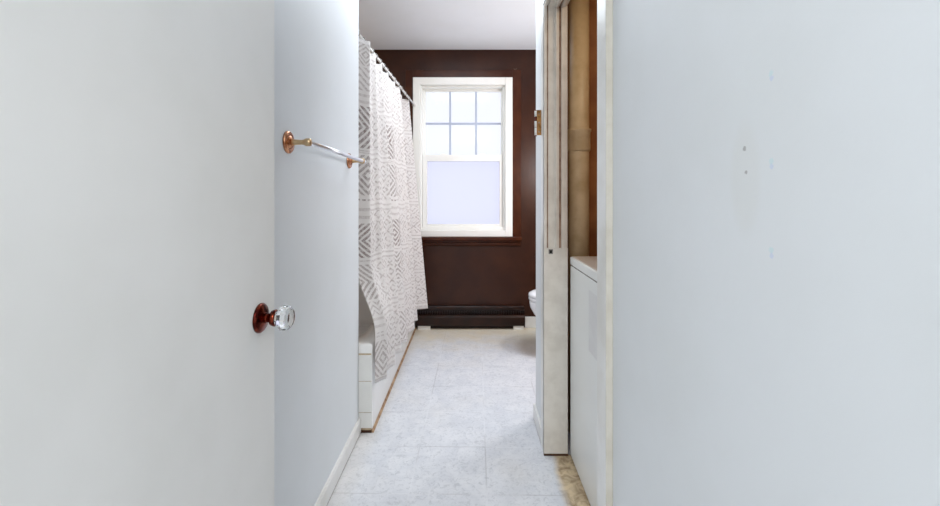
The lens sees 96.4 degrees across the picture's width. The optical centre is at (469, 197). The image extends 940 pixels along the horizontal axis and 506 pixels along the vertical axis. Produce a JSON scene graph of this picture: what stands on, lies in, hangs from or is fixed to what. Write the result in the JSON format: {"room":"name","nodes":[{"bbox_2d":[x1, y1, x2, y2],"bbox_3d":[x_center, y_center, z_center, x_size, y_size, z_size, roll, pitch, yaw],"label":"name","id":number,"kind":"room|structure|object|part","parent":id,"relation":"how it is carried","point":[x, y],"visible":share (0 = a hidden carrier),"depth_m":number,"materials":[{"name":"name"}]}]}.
{"room":"bathroom","nodes":[
{"label":"bathroom","id":0,"kind":"room"},
{"bbox_2d":[274,0,358,505],"bbox_3d":[-0.600,-0.085,0.236,0.100,2.490,3.673,0,0,0],"label":"wall","id":1,"kind":"structure","parent":0,"point":[316,42],"depth_m":1.49,"materials":[{"name":"white paint"}]},
{"bbox_2d":[0,0,294,505],"bbox_3d":[-0.433,0.144,0.587,0.104,2.008,0.763,0,0,0],"label":"door","id":2,"kind":"structure","parent":1,"relation":"in","point":[138,316],"depth_m":0.57,"materials":[{"name":"paint"}]},
{"bbox_3d":[-0.444,0.257,0.900,0.012,0.063,0.063,0,0,0],"label":"knob","id":3,"kind":"part","parent":2,"relation":"part of","materials":[{"name":"red metal"}]},
{"bbox_3d":[-0.398,0.257,0.900,0.033,0.054,0.054,0,0,0],"label":"glass knob","id":4,"kind":"part","parent":2,"relation":"part of","materials":[{"name":"white"}]},
{"bbox_2d":[283,131,365,167],"bbox_3d":[-0.513,-0.168,1.586,0.073,0.068,0.708,0,0,0],"label":"towel bar","id":5,"kind":"object","parent":1,"relation":"attached to","point":[289,142],"visible":1,"depth_m":1.28,"materials":[{"name":"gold metal"}]},
{"bbox_3d":[-0.507,-0.168,1.266,0.061,0.024,0.024,0,0,0],"label":"post","id":6,"kind":"part","parent":5,"relation":"part of","materials":[{"name":"gold metal"}]},
{"bbox_3d":[-0.507,-0.168,1.905,0.061,0.024,0.024,0,0,0],"label":"post","id":7,"kind":"part","parent":5,"relation":"part of","materials":[{"name":"gold metal"}]},
{"bbox_2d":[314,418,360,505],"bbox_3d":[-0.544,1.123,0.236,0.012,0.074,3.673,0,0,0],"label":"baseboard","id":8,"kind":"structure","parent":1,"relation":"attached to","point":[325,495],"depth_m":1.73,"materials":[{"name":"white paint"}]},
{"bbox_2d":[359,34,415,106],"bbox_3d":[-0.533,-0.830,2.913,0.040,0.040,1.682,0,0,2],"label":"curtain rod","id":9,"kind":"object","parent":1,"relation":"attached to","point":[360,36],"visible":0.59,"depth_m":2.82,"materials":[{"name":"white paint"}]},
{"bbox_2d":[359,31,427,383],"bbox_3d":[-0.504,0.046,2.801,0.236,1.778,1.413,0,0,3],"label":"shower curtain","id":10,"kind":"object","parent":9,"relation":"hanging from","point":[392,282],"visible":0.99,"depth_m":2.49,"materials":[{"name":"beige fabric"}]},
{"bbox_2d":[359,0,535,49],"bbox_3d":[0.000,-1.370,1.157,2.800,0.080,5.515,0,0,0],"label":"ceiling","id":11,"kind":"structure","parent":0,"point":[387,24],"depth_m":3.22,"materials":[{"name":"paint"}]},
{"bbox_2d":[371,50,535,326],"bbox_3d":[0.258,-0.085,3.840,2.285,2.490,0.150,0,0,0],"label":"wall","id":12,"kind":"structure","parent":0,"point":[454,275],"depth_m":3.77,"materials":[{"name":"brown paint"}]},
{"bbox_2d":[405,70,520,236],"bbox_3d":[-0.060,-0.376,3.759,1.035,1.540,0.012,0,0,0],"label":"trim","id":13,"kind":"structure","parent":12,"relation":"attached to","point":[409,74],"depth_m":3.75,"materials":[{"name":"wood"}]},
{"bbox_2d":[413,77,521,245],"bbox_3d":[-0.068,-0.324,3.794,1.045,1.506,0.202,0,0,0],"label":"window","id":14,"kind":"structure","parent":12,"relation":"in","point":[501,234],"depth_m":3.74,"materials":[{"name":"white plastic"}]},
{"bbox_3d":[-0.067,-0.678,3.870,0.738,0.658,0.040,0,0,0],"label":"sash","id":15,"kind":"part","parent":14,"relation":"part of","materials":[{"name":"clear glass"}]},
{"bbox_3d":[-0.067,-0.047,3.820,0.722,0.688,0.040,0,0,0],"label":"sash","id":16,"kind":"part","parent":14,"relation":"part of","materials":[{"name":"clear glass"}]},
{"bbox_2d":[525,317,535,327],"bbox_3d":[0.886,1.111,3.758,0.788,0.098,0.014,0,0,0],"label":"baseboard","id":17,"kind":"structure","parent":12,"relation":"attached to","point":[530,322],"depth_m":3.75,"materials":[{"name":"white paint"}]},
{"bbox_2d":[327,327,590,505],"bbox_3d":[0.000,1.200,1.157,2.800,0.080,5.515,0,0,0],"label":"floor","id":18,"kind":"structure","parent":0,"point":[456,426],"depth_m":2.03,"materials":[{"name":"tile"}]},
{"bbox_2d":[359,284,416,432],"bbox_3d":[-0.862,0.942,2.917,0.772,0.437,1.685,0,0,0],"label":"bathtub","id":19,"kind":"object","parent":18,"relation":"on","point":[373,397],"visible":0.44,"depth_m":2.15,"materials":[{"name":"white ceramic"}]},
{"bbox_2d":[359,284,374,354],"bbox_3d":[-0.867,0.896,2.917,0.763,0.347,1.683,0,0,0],"label":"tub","id":20,"kind":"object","parent":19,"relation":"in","point":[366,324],"depth_m":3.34,"materials":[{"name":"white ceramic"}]},
{"bbox_2d":[416,305,524,328],"bbox_3d":[0.007,1.059,3.727,0.954,0.202,0.075,0,0,0],"label":"baseboard heater","id":21,"kind":"object","parent":18,"relation":"on","point":[435,316],"visible":1,"depth_m":3.71,"materials":[{"name":"brown metal"}]},
{"bbox_2d":[528,289,535,315],"bbox_3d":[0.853,0.771,3.140,0.834,0.778,0.460,0,0,0],"label":"toilet","id":22,"kind":"object","parent":18,"relation":"on","point":[532,294],"visible":0.05,"depth_m":3.09,"materials":[{"name":"white ceramic"}]},
{"bbox_3d":[0.698,0.715,3.140,0.524,0.042,0.388,0,0,0],"label":"lid","id":23,"kind":"part","parent":22,"relation":"part of","materials":[{"name":"white ceramic"}]},
{"bbox_3d":[0.732,0.963,3.140,0.576,0.395,0.372,0,0,0],"label":"bowl","id":24,"kind":"part","parent":22,"relation":"part of","materials":[{"name":"white ceramic"}]},
{"bbox_2d":[570,256,596,505],"bbox_3d":[0.789,0.641,1.532,0.682,1.038,0.695,0,0,0],"label":"washing machine","id":25,"kind":"object","parent":18,"relation":"on","point":[583,268],"visible":0.18,"depth_m":1.65,"materials":[{"name":"white metal"}]},
{"bbox_3d":[0.712,0.261,1.533,0.516,0.004,0.666,0,0,0],"label":"lid","id":26,"kind":"part","parent":25,"relation":"part of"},
{"bbox_2d":[568,0,590,433],"bbox_3d":[0.540,-0.085,2.085,0.120,2.490,0.120,0,0,0],"label":"wall","id":27,"kind":"structure","parent":0,"point":[579,132],"depth_m":2.05,"materials":[{"name":"beige paint"}]},
{"bbox_2d":[567,0,596,255],"bbox_3d":[0.920,-0.085,2.250,0.959,2.490,0.100,0,0,0],"label":"wall","id":28,"kind":"structure","parent":0,"point":[592,3],"depth_m":2.20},
{"bbox_2d":[536,0,939,505],"bbox_3d":[0.393,-0.085,0.300,0.096,2.490,3.800,0,0,0],"label":"wall","id":29,"kind":"structure","parent":0,"point":[776,163],"depth_m":0.48,"materials":[{"name":"white paint"}]},
{"bbox_2d":[533,404,540,441],"bbox_3d":[0.387,1.121,2.092,0.108,0.078,0.239,0,0,0],"label":"baseboard","id":30,"kind":"structure","parent":29,"relation":"attached to","point":[536,416],"depth_m":2.09,"materials":[{"name":"white paint"}]},
{"bbox_2d":[535,110,540,135],"bbox_3d":[0.318,-0.351,1.969,0.030,0.122,0.014,0,0,0],"label":"hinge","id":31,"kind":"object","parent":29,"relation":"attached to","point":[537,112],"visible":1,"depth_m":1.96,"materials":[{"name":"gold metal"}]},
{"bbox_2d":[543,0,569,455],"bbox_3d":[0.387,0.139,1.498,0.108,2.042,0.825,0,0,0],"label":"trim","id":32,"kind":"structure","parent":29,"relation":"attached to","point":[555,33],"depth_m":1.89,"materials":[{"name":"paint"}]},
{"bbox_2d":[541,0,612,505],"bbox_3d":[0.337,0.107,1.493,0.017,2.105,0.960,0,0,0],"label":"trim","id":33,"kind":"structure","parent":29,"relation":"attached to","point":[604,7],"depth_m":1.03,"materials":[{"name":"white paint"}]}
]}

